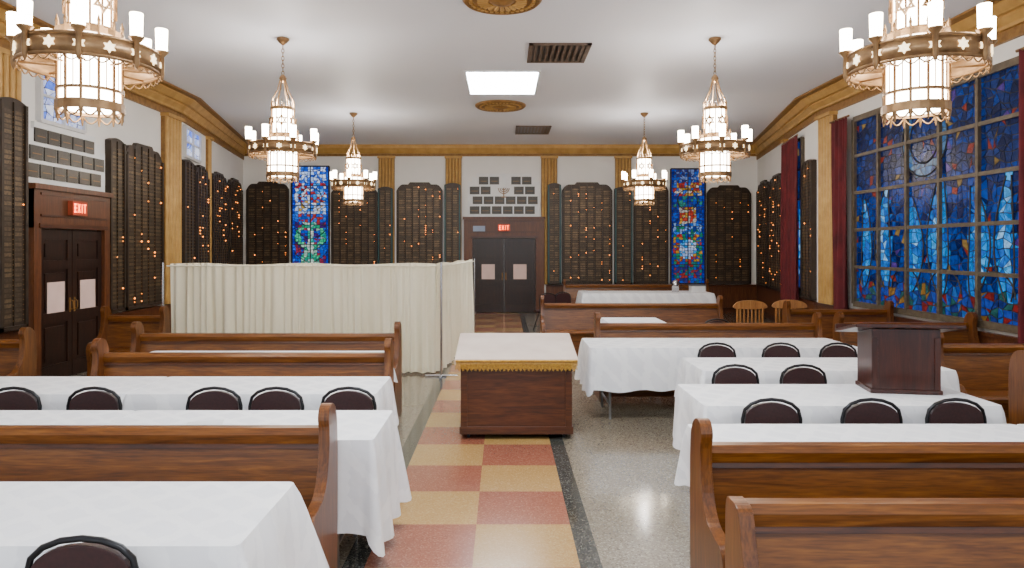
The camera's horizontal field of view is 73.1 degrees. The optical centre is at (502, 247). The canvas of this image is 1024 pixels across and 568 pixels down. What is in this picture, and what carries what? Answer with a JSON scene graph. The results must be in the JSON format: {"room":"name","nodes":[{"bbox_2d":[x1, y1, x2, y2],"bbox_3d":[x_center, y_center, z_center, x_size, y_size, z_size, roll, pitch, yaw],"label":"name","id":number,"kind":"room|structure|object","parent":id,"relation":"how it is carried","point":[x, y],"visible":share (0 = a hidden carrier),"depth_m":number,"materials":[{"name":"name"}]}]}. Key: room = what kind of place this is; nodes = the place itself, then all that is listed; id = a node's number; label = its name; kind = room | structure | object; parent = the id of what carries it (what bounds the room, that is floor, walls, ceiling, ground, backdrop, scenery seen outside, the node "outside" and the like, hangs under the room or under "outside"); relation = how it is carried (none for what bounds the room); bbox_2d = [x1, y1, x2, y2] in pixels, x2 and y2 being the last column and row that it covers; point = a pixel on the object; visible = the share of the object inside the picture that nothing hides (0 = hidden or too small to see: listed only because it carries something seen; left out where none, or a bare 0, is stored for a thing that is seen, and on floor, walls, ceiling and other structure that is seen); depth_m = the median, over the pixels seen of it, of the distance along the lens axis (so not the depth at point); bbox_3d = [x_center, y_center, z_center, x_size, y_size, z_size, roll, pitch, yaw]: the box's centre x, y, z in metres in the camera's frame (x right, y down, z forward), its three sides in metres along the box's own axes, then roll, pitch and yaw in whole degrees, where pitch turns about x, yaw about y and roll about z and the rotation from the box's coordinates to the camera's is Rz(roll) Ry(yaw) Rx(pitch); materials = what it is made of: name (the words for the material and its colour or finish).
{"room":"house of worship","nodes":[
{"label":"house of worship","id":0,"kind":"room"},
{"bbox_2d":[22,69,242,312],"bbox_3d":[-6.775,-0.500,8.250,1.350,4.600,21.500,0,0,0],"label":"wall","id":1,"kind":"structure","parent":0,"point":[142,124],"depth_m":11.56,"materials":[{"name":"paint"}]},
{"bbox_2d":[0,46,21,101],"bbox_3d":[-6.059,-0.690,8.400,0.098,3.420,0.590,0,0,0],"label":"trim","id":2,"kind":"structure","parent":1,"relation":"attached to","point":[10,78],"depth_m":8.40,"materials":[{"name":"wood"}]},
{"bbox_2d":[0,97,28,331],"bbox_3d":[-6.019,-0.405,8.410,0.159,2.830,0.460,0,0,0],"label":"memorial board","id":3,"kind":"object","parent":1,"relation":"attached to","point":[14,114],"visible":1,"depth_m":8.41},
{"bbox_2d":[35,73,86,133],"bbox_3d":[-6.062,-2.005,9.500,0.075,0.744,1.004,0,0,0],"label":"window","id":4,"kind":"structure","parent":1,"relation":"in","point":[44,90],"depth_m":9.22,"materials":[{"name":"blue glass"}]},
{"bbox_2d":[29,121,104,191],"bbox_3d":[-6.062,-1.230,9.580,0.071,0.800,1.820,0,0,0],"label":"panel","id":5,"kind":"object","parent":1,"relation":"attached to","point":[58,156],"depth_m":9.50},
{"bbox_2d":[29,183,113,375],"bbox_3d":[-6.019,0.490,9.650,0.158,2.620,1.760,0,0,0],"label":"door","id":6,"kind":"structure","parent":1,"relation":"in","point":[69,270],"depth_m":9.51,"materials":[{"name":"brown wood"}]},
{"bbox_2d":[68,201,87,215],"bbox_3d":[-5.941,-0.540,9.650,0.075,0.200,0.340,0,0,0],"label":"exit sign","id":7,"kind":"object","parent":6,"relation":"attached to","point":[75,208],"visible":1,"depth_m":9.60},
{"bbox_2d":[105,138,125,312],"bbox_3d":[-6.046,-0.345,10.780,0.103,2.710,0.420,0,0,0],"label":"board","id":8,"kind":"object","parent":1,"relation":"attached to","point":[115,149],"visible":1,"depth_m":10.77,"materials":[{"name":"brown metal"}]},
{"bbox_2d":[0,0,246,159],"bbox_3d":[-6.038,-2.599,8.268,1.175,0.398,21.546,0,0,-3],"label":"trim","id":9,"kind":"structure","parent":1,"relation":"attached to","point":[165,96],"depth_m":12.66,"materials":[{"name":"wood"}]},
{"bbox_2d":[111,304,170,332],"bbox_3d":[-6.437,1.415,14.788,0.377,0.770,8.535,0,0,-7],"label":"pew","id":10,"kind":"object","parent":1,"relation":"attached to","point":[153,310],"depth_m":11.71,"materials":[{"name":"brown wood"}]},
{"bbox_2d":[126,143,163,309],"bbox_3d":[-6.046,-0.355,11.620,0.103,2.730,1.180,0,0,0],"label":"board","id":11,"kind":"object","parent":1,"relation":"attached to","point":[144,165],"visible":0.98,"depth_m":11.59,"materials":[{"name":"brown metal"}]},
{"bbox_2d":[160,112,184,303],"bbox_3d":[-6.025,-0.690,12.600,0.150,3.420,0.640,0,0,0],"label":"trim","id":12,"kind":"structure","parent":1,"relation":"attached to","point":[171,124],"depth_m":12.46,"materials":[{"name":"wood"}]},
{"bbox_2d":[182,159,195,262],"bbox_3d":[-6.133,-0.345,13.452,0.103,2.710,0.800,0,0,-10],"label":"board","id":13,"kind":"object","parent":1,"relation":"attached to","point":[188,167],"visible":0.72,"depth_m":13.34,"materials":[{"name":"brown metal"}]},
{"bbox_2d":[182,125,201,163],"bbox_3d":[-6.208,-2.040,13.794,0.075,0.614,1.154,0,0,-10],"label":"window","id":14,"kind":"structure","parent":1,"relation":"in","point":[191,139],"depth_m":13.76,"materials":[{"name":"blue glass"}]},
{"bbox_2d":[196,165,209,262],"bbox_3d":[-6.304,-0.345,14.437,0.103,2.710,1.000,0,0,-10],"label":"board","id":15,"kind":"object","parent":1,"relation":"attached to","point":[202,181],"visible":0.69,"depth_m":14.44,"materials":[{"name":"brown metal"}]},
{"bbox_2d":[205,136,213,262],"bbox_3d":[-6.412,-0.690,15.098,0.120,3.420,0.290,0,0,-10],"label":"trim","id":16,"kind":"structure","parent":1,"relation":"attached to","point":[209,139],"depth_m":15.10,"materials":[{"name":"gold metal"}]},
{"bbox_2d":[212,172,228,263],"bbox_3d":[-6.577,-0.355,16.014,0.103,2.730,1.500,0,0,-10],"label":"board","id":17,"kind":"object","parent":1,"relation":"attached to","point":[220,190],"visible":0.8,"depth_m":15.99,"materials":[{"name":"brown metal"}]},
{"bbox_2d":[227,178,242,264],"bbox_3d":[-6.877,-0.370,17.738,0.103,2.760,1.500,0,0,-10],"label":"board","id":18,"kind":"object","parent":1,"relation":"attached to","point":[235,189],"visible":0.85,"depth_m":17.64,"materials":[{"name":"brown metal"}]},
{"bbox_2d":[71,313,774,567],"bbox_3d":[0.000,1.800,8.412,15.200,0.001,22.385,0,0,0],"label":"floor","id":19,"kind":"structure","parent":0,"point":[604,494],"depth_m":5.13,"materials":[{"name":"tile"}]},
{"bbox_2d":[0,327,36,375],"bbox_3d":[-5.310,1.298,6.732,1.180,1.008,0.506,0,0,0],"label":"pew","id":20,"kind":"object","parent":19,"relation":"on","point":[18,357],"visible":0.52,"depth_m":6.88,"materials":[{"name":"brown wood"}]},
{"bbox_2d":[0,386,41,409],"bbox_3d":[-3.388,1.385,4.931,0.423,0.843,0.525,0,0,1],"label":"folding chair","id":21,"kind":"object","parent":19,"relation":"on","point":[26,399],"visible":0.23,"depth_m":4.77,"materials":[{"name":"black metal"}]},
{"bbox_2d":[0,410,134,424],"bbox_3d":[-3.276,1.420,4.074,2.033,0.760,0.814,0,0,0],"label":"banquet table","id":22,"kind":"object","parent":19,"relation":"on","point":[7,417],"visible":0.2,"depth_m":4.24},
{"bbox_2d":[25,535,138,567],"bbox_3d":[-1.410,1.385,2.461,0.423,0.843,0.525,0,0,0],"label":"folding chair","id":23,"kind":"object","parent":19,"relation":"on","point":[95,551],"visible":1,"depth_m":2.30,"materials":[{"name":"leather"}]},
{"bbox_2d":[0,376,166,409],"bbox_3d":[-3.619,1.420,5.220,2.034,0.760,0.785,0,0,0],"label":"banquet table","id":24,"kind":"object","parent":19,"relation":"on","point":[54,392],"visible":0.27,"depth_m":5.22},
{"bbox_2d":[66,386,122,409],"bbox_3d":[-2.827,1.385,4.931,0.423,0.843,0.525,0,0,1],"label":"folding chair","id":25,"kind":"object","parent":19,"relation":"on","point":[95,399],"visible":0.27,"depth_m":4.77,"materials":[{"name":"black metal"}]},
{"bbox_2d":[86,306,169,375],"bbox_3d":[-4.975,1.298,9.182,0.850,1.008,0.506,0,0,0],"label":"pew","id":26,"kind":"object","parent":19,"relation":"on","point":[115,329],"visible":0.48,"depth_m":9.33,"materials":[{"name":"brown wood"}]},
{"bbox_2d":[0,482,328,567],"bbox_3d":[-2.105,1.420,2.737,2.712,0.760,0.884,0,0,0],"label":"banquet table","id":27,"kind":"object","parent":19,"relation":"on","point":[164,524],"visible":0.97,"depth_m":2.70,"materials":[{"name":"fabric"}]},
{"bbox_2d":[0,403,337,567],"bbox_3d":[-2.385,1.298,3.382,3.030,1.008,0.506,0,0,0],"label":"pew","id":28,"kind":"object","parent":19,"relation":"on","point":[306,456],"visible":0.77,"depth_m":3.54,"materials":[{"name":"brown wood"}]},
{"bbox_2d":[186,386,242,409],"bbox_3d":[-2.001,1.385,4.931,0.423,0.843,0.525,0,0,-1],"label":"folding chair","id":29,"kind":"object","parent":19,"relation":"on","point":[215,399],"visible":0.27,"depth_m":4.77,"materials":[{"name":"black metal"}]},
{"bbox_2d":[90,338,393,387],"bbox_3d":[-2.260,1.298,5.882,2.580,1.008,0.506,0,0,0],"label":"pew","id":30,"kind":"object","parent":19,"relation":"on","point":[104,362],"visible":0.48,"depth_m":6.04,"materials":[{"name":"brown wood"}]},
{"bbox_2d":[106,410,411,567],"bbox_3d":[-1.504,1.420,4.064,1.828,0.760,0.851,0,0,0],"label":"banquet table","id":31,"kind":"object","parent":19,"relation":"on","point":[373,482],"visible":0.31,"depth_m":3.91,"materials":[{"name":"fabric"}]},
{"bbox_2d":[122,376,398,425],"bbox_3d":[-1.796,1.420,5.215,1.945,0.760,0.815,0,0,0],"label":"banquet table","id":32,"kind":"object","parent":19,"relation":"on","point":[169,393],"visible":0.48,"depth_m":5.15,"materials":[{"name":"fabric"}]},
{"bbox_2d":[130,321,401,417],"bbox_3d":[-2.525,1.298,7.252,2.850,1.008,0.506,0,0,0],"label":"pew","id":33,"kind":"object","parent":19,"relation":"on","point":[141,341],"visible":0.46,"depth_m":7.41,"materials":[{"name":"brown wood"}]},
{"bbox_2d":[248,386,304,409],"bbox_3d":[-1.566,1.385,4.931,0.423,0.843,0.525,0,0,1],"label":"folding chair","id":34,"kind":"object","parent":19,"relation":"on","point":[276,399],"visible":0.28,"depth_m":4.77,"materials":[{"name":"black metal"}]},
{"bbox_2d":[162,258,474,378],"bbox_3d":[-1.865,1.007,10.382,5.777,1.584,2.808,0,0,-39],"label":"curtain","id":35,"kind":"object","parent":19,"relation":"on","point":[433,304],"visible":0.75,"depth_m":9.75,"materials":[{"name":"beige fabric"}]},
{"bbox_2d":[321,386,376,409],"bbox_3d":[-1.070,1.385,4.931,0.423,0.843,0.525,0,0,0],"label":"folding chair","id":36,"kind":"object","parent":19,"relation":"on","point":[348,399],"visible":0.3,"depth_m":4.77,"materials":[{"name":"black metal"}]},
{"bbox_2d":[455,333,577,437],"bbox_3d":[0.125,1.354,6.836,1.154,0.892,0.909,0,0,0],"label":"desk","id":37,"kind":"object","parent":19,"relation":"on","point":[512,383],"visible":1,"depth_m":6.46,"materials":[{"name":"brown wood"}]},
{"bbox_2d":[540,295,724,355],"bbox_3d":[2.110,1.298,11.232,2.980,1.008,0.506,0,0,0],"label":"pew","id":38,"kind":"object","parent":19,"relation":"on","point":[575,319],"visible":0.54,"depth_m":11.39,"materials":[{"name":"brown wood"}]},
{"bbox_2d":[600,317,665,322],"bbox_3d":[1.849,1.420,9.782,1.006,0.760,0.917,0,0,0],"label":"banquet table","id":39,"kind":"object","parent":19,"relation":"on","point":[604,319],"visible":0.19,"depth_m":9.84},
{"bbox_2d":[563,279,708,302],"bbox_3d":[3.300,1.298,17.032,3.600,1.008,0.506,0,0,0],"label":"pew","id":40,"kind":"object","parent":19,"relation":"on","point":[572,289],"visible":0.31,"depth_m":17.19,"materials":[{"name":"brown wood"}]},
{"bbox_2d":[575,291,715,302],"bbox_3d":[3.282,1.420,16.009,3.128,0.760,1.141,0,0,0],"label":"banquet table","id":41,"kind":"object","parent":19,"relation":"on","point":[582,296],"visible":0.79,"depth_m":15.48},
{"bbox_2d":[594,313,822,401],"bbox_3d":[2.485,1.298,8.252,2.730,1.008,0.506,0,0,0],"label":"pew","id":42,"kind":"object","parent":19,"relation":"on","point":[813,329],"visible":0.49,"depth_m":8.41,"materials":[{"name":"brown wood"}]},
{"bbox_2d":[575,338,856,418],"bbox_3d":[2.297,1.420,7.503,2.963,0.760,0.920,0,0,0],"label":"banquet table","id":43,"kind":"object","parent":19,"relation":"on","point":[617,365],"visible":0.57,"depth_m":7.11,"materials":[{"name":"fabric"}]},
{"bbox_2d":[697,342,736,357],"bbox_3d":[2.174,1.385,7.151,0.423,0.843,0.525,0,0,1],"label":"folding chair","id":44,"kind":"object","parent":19,"relation":"on","point":[713,351],"visible":0.24,"depth_m":6.99,"materials":[{"name":"black metal"}]},
{"bbox_2d":[711,364,759,383],"bbox_3d":[1.924,1.385,5.851,0.423,0.843,0.525,0,0,2],"label":"folding chair","id":45,"kind":"object","parent":19,"relation":"on","point":[733,375],"visible":0.38,"depth_m":5.69,"materials":[{"name":"black metal"}]},
{"bbox_2d":[733,300,766,322],"bbox_3d":[3.860,1.315,10.981,0.536,0.971,0.438,0,0,0],"label":"wooden chair","id":46,"kind":"object","parent":19,"relation":"on","point":[745,304],"visible":0.35,"depth_m":10.77,"materials":[{"name":"brown wood"}]},
{"bbox_2d":[741,398,802,423],"bbox_3d":[1.721,1.385,4.571,0.423,0.843,0.525,0,0,0],"label":"folding chair","id":47,"kind":"object","parent":19,"relation":"on","point":[766,412],"visible":0.34,"depth_m":4.41,"materials":[{"name":"black metal"}]},
{"bbox_2d":[761,342,800,357],"bbox_3d":[2.824,1.385,7.151,0.423,0.843,0.525,0,0,1],"label":"folding chair","id":48,"kind":"object","parent":19,"relation":"on","point":[777,351],"visible":0.21,"depth_m":6.99,"materials":[{"name":"black metal"}]},
{"bbox_2d":[779,364,826,383],"bbox_3d":[2.481,1.385,5.851,0.423,0.843,0.525,0,0,0],"label":"folding chair","id":49,"kind":"object","parent":19,"relation":"on","point":[801,375],"visible":0.32,"depth_m":5.69,"materials":[{"name":"black metal"}]},
{"bbox_2d":[674,358,959,396],"bbox_3d":[2.746,1.420,6.156,2.284,0.760,0.824,0,0,0],"label":"banquet table","id":50,"kind":"object","parent":19,"relation":"on","point":[691,370],"visible":0.34,"depth_m":6.01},
{"bbox_2d":[782,301,893,339],"bbox_3d":[4.990,1.298,10.132,1.580,1.008,0.506,0,0,0],"label":"pew","id":51,"kind":"object","parent":19,"relation":"on","point":[789,315],"visible":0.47,"depth_m":10.29,"materials":[{"name":"brown wood"}]},
{"bbox_2d":[819,342,856,357],"bbox_3d":[3.401,1.385,7.151,0.423,0.843,0.525,0,0,0],"label":"folding chair","id":52,"kind":"object","parent":19,"relation":"on","point":[834,351],"visible":0.27,"depth_m":6.99,"materials":[{"name":"black metal"}]},
{"bbox_2d":[673,384,1006,449],"bbox_3d":[2.299,1.420,4.867,2.091,0.760,0.830,0,0,0],"label":"banquet table","id":53,"kind":"object","parent":19,"relation":"on","point":[720,403],"visible":0.44,"depth_m":4.74,"materials":[{"name":"fabric"}]},
{"bbox_2d":[835,324,965,394],"bbox_3d":[2.876,0.788,5.038,0.710,0.499,0.480,0,0,9],"label":"lectern","id":54,"kind":"object","parent":53,"relation":"on","point":[891,358],"visible":1,"depth_m":4.88,"materials":[{"name":"brown wood"}]},
{"bbox_2d":[674,424,1023,486],"bbox_3d":[2.039,1.420,3.744,2.048,0.760,0.738,0,0,0],"label":"banquet table","id":55,"kind":"object","parent":19,"relation":"on","point":[721,432],"visible":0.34,"depth_m":3.87,"materials":[{"name":"fabric"}]},
{"bbox_2d":[690,418,1023,567],"bbox_3d":[2.750,1.298,3.072,3.700,1.008,0.506,0,0,0],"label":"pew","id":56,"kind":"object","parent":19,"relation":"on","point":[718,470],"visible":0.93,"depth_m":3.23,"materials":[{"name":"brown wood"}]},
{"bbox_2d":[840,398,902,423],"bbox_3d":[2.364,1.385,4.571,0.423,0.843,0.525,0,0,2],"label":"folding chair","id":57,"kind":"object","parent":19,"relation":"on","point":[866,412],"visible":0.28,"depth_m":4.41,"materials":[{"name":"black metal"}]},
{"bbox_2d":[725,496,1023,567],"bbox_3d":[2.115,1.361,2.332,2.570,0.883,0.498,0,0,0],"label":"pew","id":58,"kind":"object","parent":19,"relation":"on","point":[759,532],"visible":1,"depth_m":2.49,"materials":[{"name":"brown wood"}]},
{"bbox_2d":[833,312,979,346],"bbox_3d":[4.940,1.298,8.332,1.680,1.008,0.506,0,0,0],"label":"pew","id":59,"kind":"object","parent":19,"relation":"on","point":[969,335],"visible":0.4,"depth_m":8.49,"materials":[{"name":"brown wood"}]},
{"bbox_2d":[925,398,986,423],"bbox_3d":[2.900,1.385,4.571,0.423,0.843,0.525,0,0,0],"label":"folding chair","id":60,"kind":"object","parent":19,"relation":"on","point":[951,412],"visible":0.33,"depth_m":4.41,"materials":[{"name":"black metal"}]},
{"bbox_2d":[940,332,1023,423],"bbox_3d":[4.940,1.298,6.432,1.680,1.008,0.506,0,0,0],"label":"pew","id":61,"kind":"object","parent":19,"relation":"on","point":[982,370],"visible":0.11,"depth_m":6.58,"materials":[{"name":"brown wood"}]},
{"bbox_2d":[1008,350,1023,424],"bbox_3d":[4.880,1.298,5.182,1.800,1.008,0.506,0,0,0],"label":"pew","id":62,"kind":"object","parent":19,"relation":"on","point":[1016,365],"visible":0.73,"depth_m":5.35,"materials":[{"name":"brown wood"}]},
{"bbox_2d":[2,0,985,143],"bbox_3d":[0.000,-2.875,8.350,15.200,0.150,21.700,0,0,0],"label":"ceiling","id":63,"kind":"structure","parent":0,"point":[398,65],"depth_m":10.35,"materials":[{"name":"paint"}]},
{"bbox_2d":[5,0,168,126],"bbox_3d":[-2.870,-1.833,4.800,0.922,1.930,0.922,0,0,0],"label":"chandelier","id":64,"kind":"object","parent":63,"relation":"hanging from","point":[90,71],"visible":1,"depth_m":4.63,"materials":[{"name":"glass"}]},
{"bbox_2d":[245,37,318,183],"bbox_3d":[-2.950,-1.833,9.250,0.922,1.930,0.922,0,0,-11],"label":"chandelier","id":65,"kind":"object","parent":63,"relation":"hanging from","point":[283,149],"visible":1,"depth_m":9.10,"materials":[{"name":"glass"}]},
{"bbox_2d":[330,112,376,205],"bbox_3d":[-3.120,-1.833,14.400,0.922,1.930,0.922,0,0,-23],"label":"chandelier","id":66,"kind":"object","parent":63,"relation":"hanging from","point":[353,183],"visible":1,"depth_m":14.26,"materials":[{"name":"glass"}]},
{"bbox_2d":[475,100,525,111],"bbox_3d":[-0.050,-2.758,13.600,1.000,0.080,1.000,0,0,0],"label":"ceiling medallion","id":67,"kind":"object","parent":63,"relation":"attached to","point":[489,105],"depth_m":13.46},
{"bbox_2d":[462,0,541,14],"bbox_3d":[-0.010,-2.758,7.750,0.900,0.080,0.900,0,0,0],"label":"ceiling medallion","id":68,"kind":"object","parent":63,"relation":"attached to","point":[494,7],"depth_m":7.87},
{"bbox_2d":[464,70,540,93],"bbox_3d":[-0.010,-2.781,11.700,1.220,0.034,1.600,0,0,0],"label":"ceiling light panel","id":69,"kind":"object","parent":63,"relation":"in","point":[477,81],"depth_m":11.51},
{"bbox_2d":[515,126,551,133],"bbox_3d":[0.710,-2.787,16.450,0.820,0.023,1.100,0,0,0],"label":"ceiling vent","id":70,"kind":"object","parent":63,"relation":"in","point":[519,129],"depth_m":16.38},
{"bbox_2d":[527,43,591,62],"bbox_3d":[0.790,-2.787,9.925,0.860,0.023,0.950,0,0,0],"label":"ceiling vent","id":71,"kind":"object","parent":63,"relation":"in","point":[537,52],"depth_m":9.90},
{"bbox_2d":[621,112,666,205],"bbox_3d":[2.950,-1.833,14.400,0.922,1.930,0.922,0,0,-29],"label":"chandelier","id":72,"kind":"object","parent":63,"relation":"hanging from","point":[644,183],"visible":1,"depth_m":14.25,"materials":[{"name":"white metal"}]},
{"bbox_2d":[678,37,752,183],"bbox_3d":[2.840,-1.833,9.250,0.922,1.930,0.922,0,0,-17],"label":"chandelier","id":73,"kind":"object","parent":63,"relation":"hanging from","point":[715,149],"visible":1,"depth_m":9.10,"materials":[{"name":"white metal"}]},
{"bbox_2d":[839,0,997,128],"bbox_3d":[2.900,-1.833,4.850,0.922,1.930,0.922,0,0,-6],"label":"chandelier","id":74,"kind":"object","parent":63,"relation":"hanging from","point":[920,61],"visible":1,"depth_m":4.68,"materials":[{"name":"glass"}]},
{"bbox_2d":[243,156,756,312],"bbox_3d":[0.000,-0.500,19.100,15.200,4.600,0.200,0,0,0],"label":"wall","id":75,"kind":"structure","parent":0,"point":[431,169],"depth_m":19.00,"materials":[{"name":"paint"}]},
{"bbox_2d":[246,182,288,264],"bbox_3d":[-6.460,-0.395,18.947,1.160,2.810,0.103,0,0,0],"label":"board","id":76,"kind":"object","parent":75,"relation":"attached to","point":[267,203],"visible":0.79,"depth_m":18.92,"materials":[{"name":"brown metal"}]},
{"bbox_2d":[291,166,329,263],"bbox_3d":[-5.290,-0.610,18.962,1.056,3.256,0.075,0,0,0],"label":"window","id":77,"kind":"structure","parent":75,"relation":"in","point":[310,197],"depth_m":18.97,"materials":[{"name":"blue glass"}]},
{"bbox_2d":[331,189,377,264],"bbox_3d":[-4.080,-0.355,18.947,1.260,2.730,0.103,0,0,0],"label":"board","id":78,"kind":"object","parent":75,"relation":"attached to","point":[354,229],"visible":0.7,"depth_m":18.92,"materials":[{"name":"brown metal"}]},
{"bbox_2d":[378,187,392,263],"bbox_3d":[-3.210,-0.320,18.887,0.400,2.660,0.223,0,0,0],"label":"board","id":79,"kind":"object","parent":75,"relation":"attached to","point":[385,194],"visible":0.8,"depth_m":18.80,"materials":[{"name":"brown metal"}]},
{"bbox_2d":[377,156,394,262],"bbox_3d":[-3.200,-0.740,18.940,0.480,3.520,0.120,0,0,0],"label":"trim","id":80,"kind":"structure","parent":75,"relation":"attached to","point":[386,164],"depth_m":18.92,"materials":[{"name":"wood"}]},
{"bbox_2d":[396,182,442,263],"bbox_3d":[-2.290,-0.385,18.947,1.260,2.790,0.103,0,0,0],"label":"board","id":81,"kind":"object","parent":75,"relation":"attached to","point":[419,205],"visible":0.84,"depth_m":18.92,"materials":[{"name":"brown metal"}]},
{"bbox_2d":[444,183,460,262],"bbox_3d":[-1.380,-0.370,18.887,0.440,2.760,0.223,0,0,0],"label":"board","id":82,"kind":"object","parent":75,"relation":"attached to","point":[452,191],"visible":0.81,"depth_m":18.80,"materials":[{"name":"brown metal"}]},
{"bbox_2d":[445,156,461,259],"bbox_3d":[-1.360,-0.740,18.940,0.480,3.520,0.120,0,0,0],"label":"trim","id":83,"kind":"structure","parent":75,"relation":"attached to","point":[453,164],"depth_m":18.92,"materials":[{"name":"wood"}]},
{"bbox_2d":[244,144,755,155],"bbox_3d":[-0.075,-2.649,18.900,14.150,0.298,0.200,0,0,0],"label":"trim","id":84,"kind":"structure","parent":75,"relation":"attached to","point":[322,149],"depth_m":18.81,"materials":[{"name":"gold metal"}]},
{"bbox_2d":[463,217,544,311],"bbox_3d":[0.030,0.485,18.919,2.260,2.630,0.158,0,0,0],"label":"door","id":85,"kind":"structure","parent":75,"relation":"in","point":[509,265],"depth_m":18.92,"materials":[{"name":"brown wood"}]},
{"bbox_2d":[468,174,539,216],"bbox_3d":[0.020,-1.430,18.961,1.980,1.180,0.075,0,0,0],"label":"panel","id":86,"kind":"object","parent":75,"relation":"attached to","point":[489,195],"visible":1,"depth_m":18.93,"materials":[{"name":"stone"}]},
{"bbox_2d":[540,156,557,283],"bbox_3d":[1.270,-0.740,18.940,0.480,3.520,0.120,0,0,0],"label":"trim","id":87,"kind":"structure","parent":75,"relation":"attached to","point":[548,163],"depth_m":18.92,"materials":[{"name":"wood"}]},
{"bbox_2d":[547,183,560,283],"bbox_3d":[1.400,-0.370,18.889,0.360,2.760,0.219,0,0,0],"label":"board","id":88,"kind":"object","parent":75,"relation":"attached to","point":[553,189],"visible":1,"depth_m":18.80,"materials":[{"name":"brown metal"}]},
{"bbox_2d":[562,182,612,283],"bbox_3d":[2.310,-0.385,18.947,1.380,2.790,0.103,0,0,0],"label":"board","id":89,"kind":"object","parent":75,"relation":"attached to","point":[587,207],"visible":1,"depth_m":18.92,"materials":[{"name":"brown metal"}]},
{"bbox_2d":[614,156,631,187],"bbox_3d":[3.300,-0.740,18.940,0.480,3.520,0.120,0,0,0],"label":"pilaster","id":90,"kind":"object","parent":75,"relation":"attached to","point":[622,163],"depth_m":18.92,"materials":[{"name":"wood"}]},
{"bbox_2d":[614,187,632,283],"bbox_3d":[3.290,-0.320,18.887,0.480,2.660,0.223,0,0,0],"label":"board","id":91,"kind":"object","parent":75,"relation":"attached to","point":[623,200],"visible":0.94,"depth_m":18.80,"materials":[{"name":"brown metal"}]},
{"bbox_2d":[546,285,755,312],"bbox_3d":[4.090,1.415,18.960,5.820,0.770,0.080,0,0,0],"label":"baseboard","id":92,"kind":"structure","parent":75,"relation":"attached to","point":[731,294],"depth_m":18.95,"materials":[{"name":"brown wood"}]},
{"bbox_2d":[633,187,668,283],"bbox_3d":[4.060,-0.385,18.947,0.950,2.790,0.103,0,0,0],"label":"board","id":93,"kind":"object","parent":75,"relation":"attached to","point":[650,222],"visible":0.88,"depth_m":18.92,"materials":[{"name":"brown metal"}]},
{"bbox_2d":[670,168,705,283],"bbox_3d":[5.080,-0.575,18.962,0.976,3.186,0.075,0,0,0],"label":"window","id":94,"kind":"structure","parent":75,"relation":"in","point":[687,195],"depth_m":18.97,"materials":[{"name":"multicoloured glass"}]},
{"bbox_2d":[706,185,750,283],"bbox_3d":[6.200,-0.345,18.947,1.200,2.710,0.103,0,0,0],"label":"board","id":95,"kind":"object","parent":75,"relation":"attached to","point":[728,207],"visible":0.99,"depth_m":18.92,"materials":[{"name":"brown metal"}]},
{"bbox_2d":[757,35,1023,336],"bbox_3d":[6.600,-0.500,8.250,1.400,4.600,21.500,0,0,0],"label":"wall","id":96,"kind":"structure","parent":0,"point":[768,165],"depth_m":11.78,"materials":[{"name":"paint"}]},
{"bbox_2d":[756,180,768,287],"bbox_3d":[6.752,-0.355,17.928,0.103,2.730,1.400,0,0,10],"label":"board","id":97,"kind":"object","parent":96,"relation":"attached to","point":[762,191],"visible":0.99,"depth_m":17.89,"materials":[{"name":"brown metal"}]},
{"bbox_2d":[768,173,780,290],"bbox_3d":[6.468,-0.355,16.354,0.103,2.730,1.500,0,0,10],"label":"board","id":98,"kind":"object","parent":96,"relation":"attached to","point":[774,188],"visible":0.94,"depth_m":16.39,"materials":[{"name":"brown metal"}]},
{"bbox_2d":[780,134,798,300],"bbox_3d":[6.057,-0.489,14.592,0.126,3.578,1.400,0,0,11],"label":"window curtain","id":99,"kind":"object","parent":96,"relation":"hanging from","point":[789,280],"visible":0.93,"depth_m":14.51,"materials":[{"name":"red fabric"}]},
{"bbox_2d":[798,137,804,289],"bbox_3d":[6.165,-0.675,14.580,0.075,3.104,1.354,0,0,10],"label":"window","id":100,"kind":"structure","parent":96,"relation":"in","point":[801,141],"depth_m":14.13,"materials":[{"name":"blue glass"}]},
{"bbox_2d":[801,159,816,300],"bbox_3d":[5.940,-0.345,13.421,0.103,2.710,0.800,0,0,10],"label":"board","id":101,"kind":"object","parent":96,"relation":"attached to","point":[809,167],"visible":1,"depth_m":13.28,"materials":[{"name":"brown metal"}]},
{"bbox_2d":[814,111,837,304],"bbox_3d":[5.825,-0.690,12.450,0.150,3.420,0.590,0,0,0],"label":"trim","id":102,"kind":"structure","parent":96,"relation":"attached to","point":[825,243],"depth_m":12.42,"materials":[{"name":"gold metal"}]},
{"bbox_2d":[829,115,849,308],"bbox_3d":[5.762,-0.354,11.825,0.155,3.708,0.650,0,0,0],"label":"window curtain","id":103,"kind":"object","parent":96,"relation":"hanging from","point":[838,126],"visible":0.91,"depth_m":11.77,"materials":[{"name":"red fabric"}]},
{"bbox_2d":[756,285,1017,343],"bbox_3d":[6.017,1.415,8.270,0.867,0.770,21.532,0,0,3],"label":"baseboard","id":104,"kind":"structure","parent":96,"relation":"attached to","point":[768,296],"depth_m":13.07,"materials":[{"name":"brown wood"}]},
{"bbox_2d":[751,0,1023,159],"bbox_3d":[5.846,-2.599,8.270,1.208,0.398,21.550,0,0,3],"label":"trim","id":105,"kind":"structure","parent":96,"relation":"attached to","point":[834,94],"depth_m":11.86,"materials":[{"name":"wood"}]},
{"bbox_2d":[851,56,1018,333],"bbox_3d":[5.862,-0.590,9.620,0.075,3.150,3.840,0,0,0],"label":"window","id":106,"kind":"structure","parent":96,"relation":"in","point":[935,209],"depth_m":9.20,"materials":[{"name":"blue glass"}]},
{"bbox_2d":[1015,47,1023,343],"bbox_3d":[5.741,-0.354,7.330,0.153,3.708,0.760,0,0,0],"label":"window curtain","id":107,"kind":"object","parent":96,"relation":"hanging from","point":[1020,50],"visible":0.91,"depth_m":7.63,"materials":[{"name":"red fabric"}]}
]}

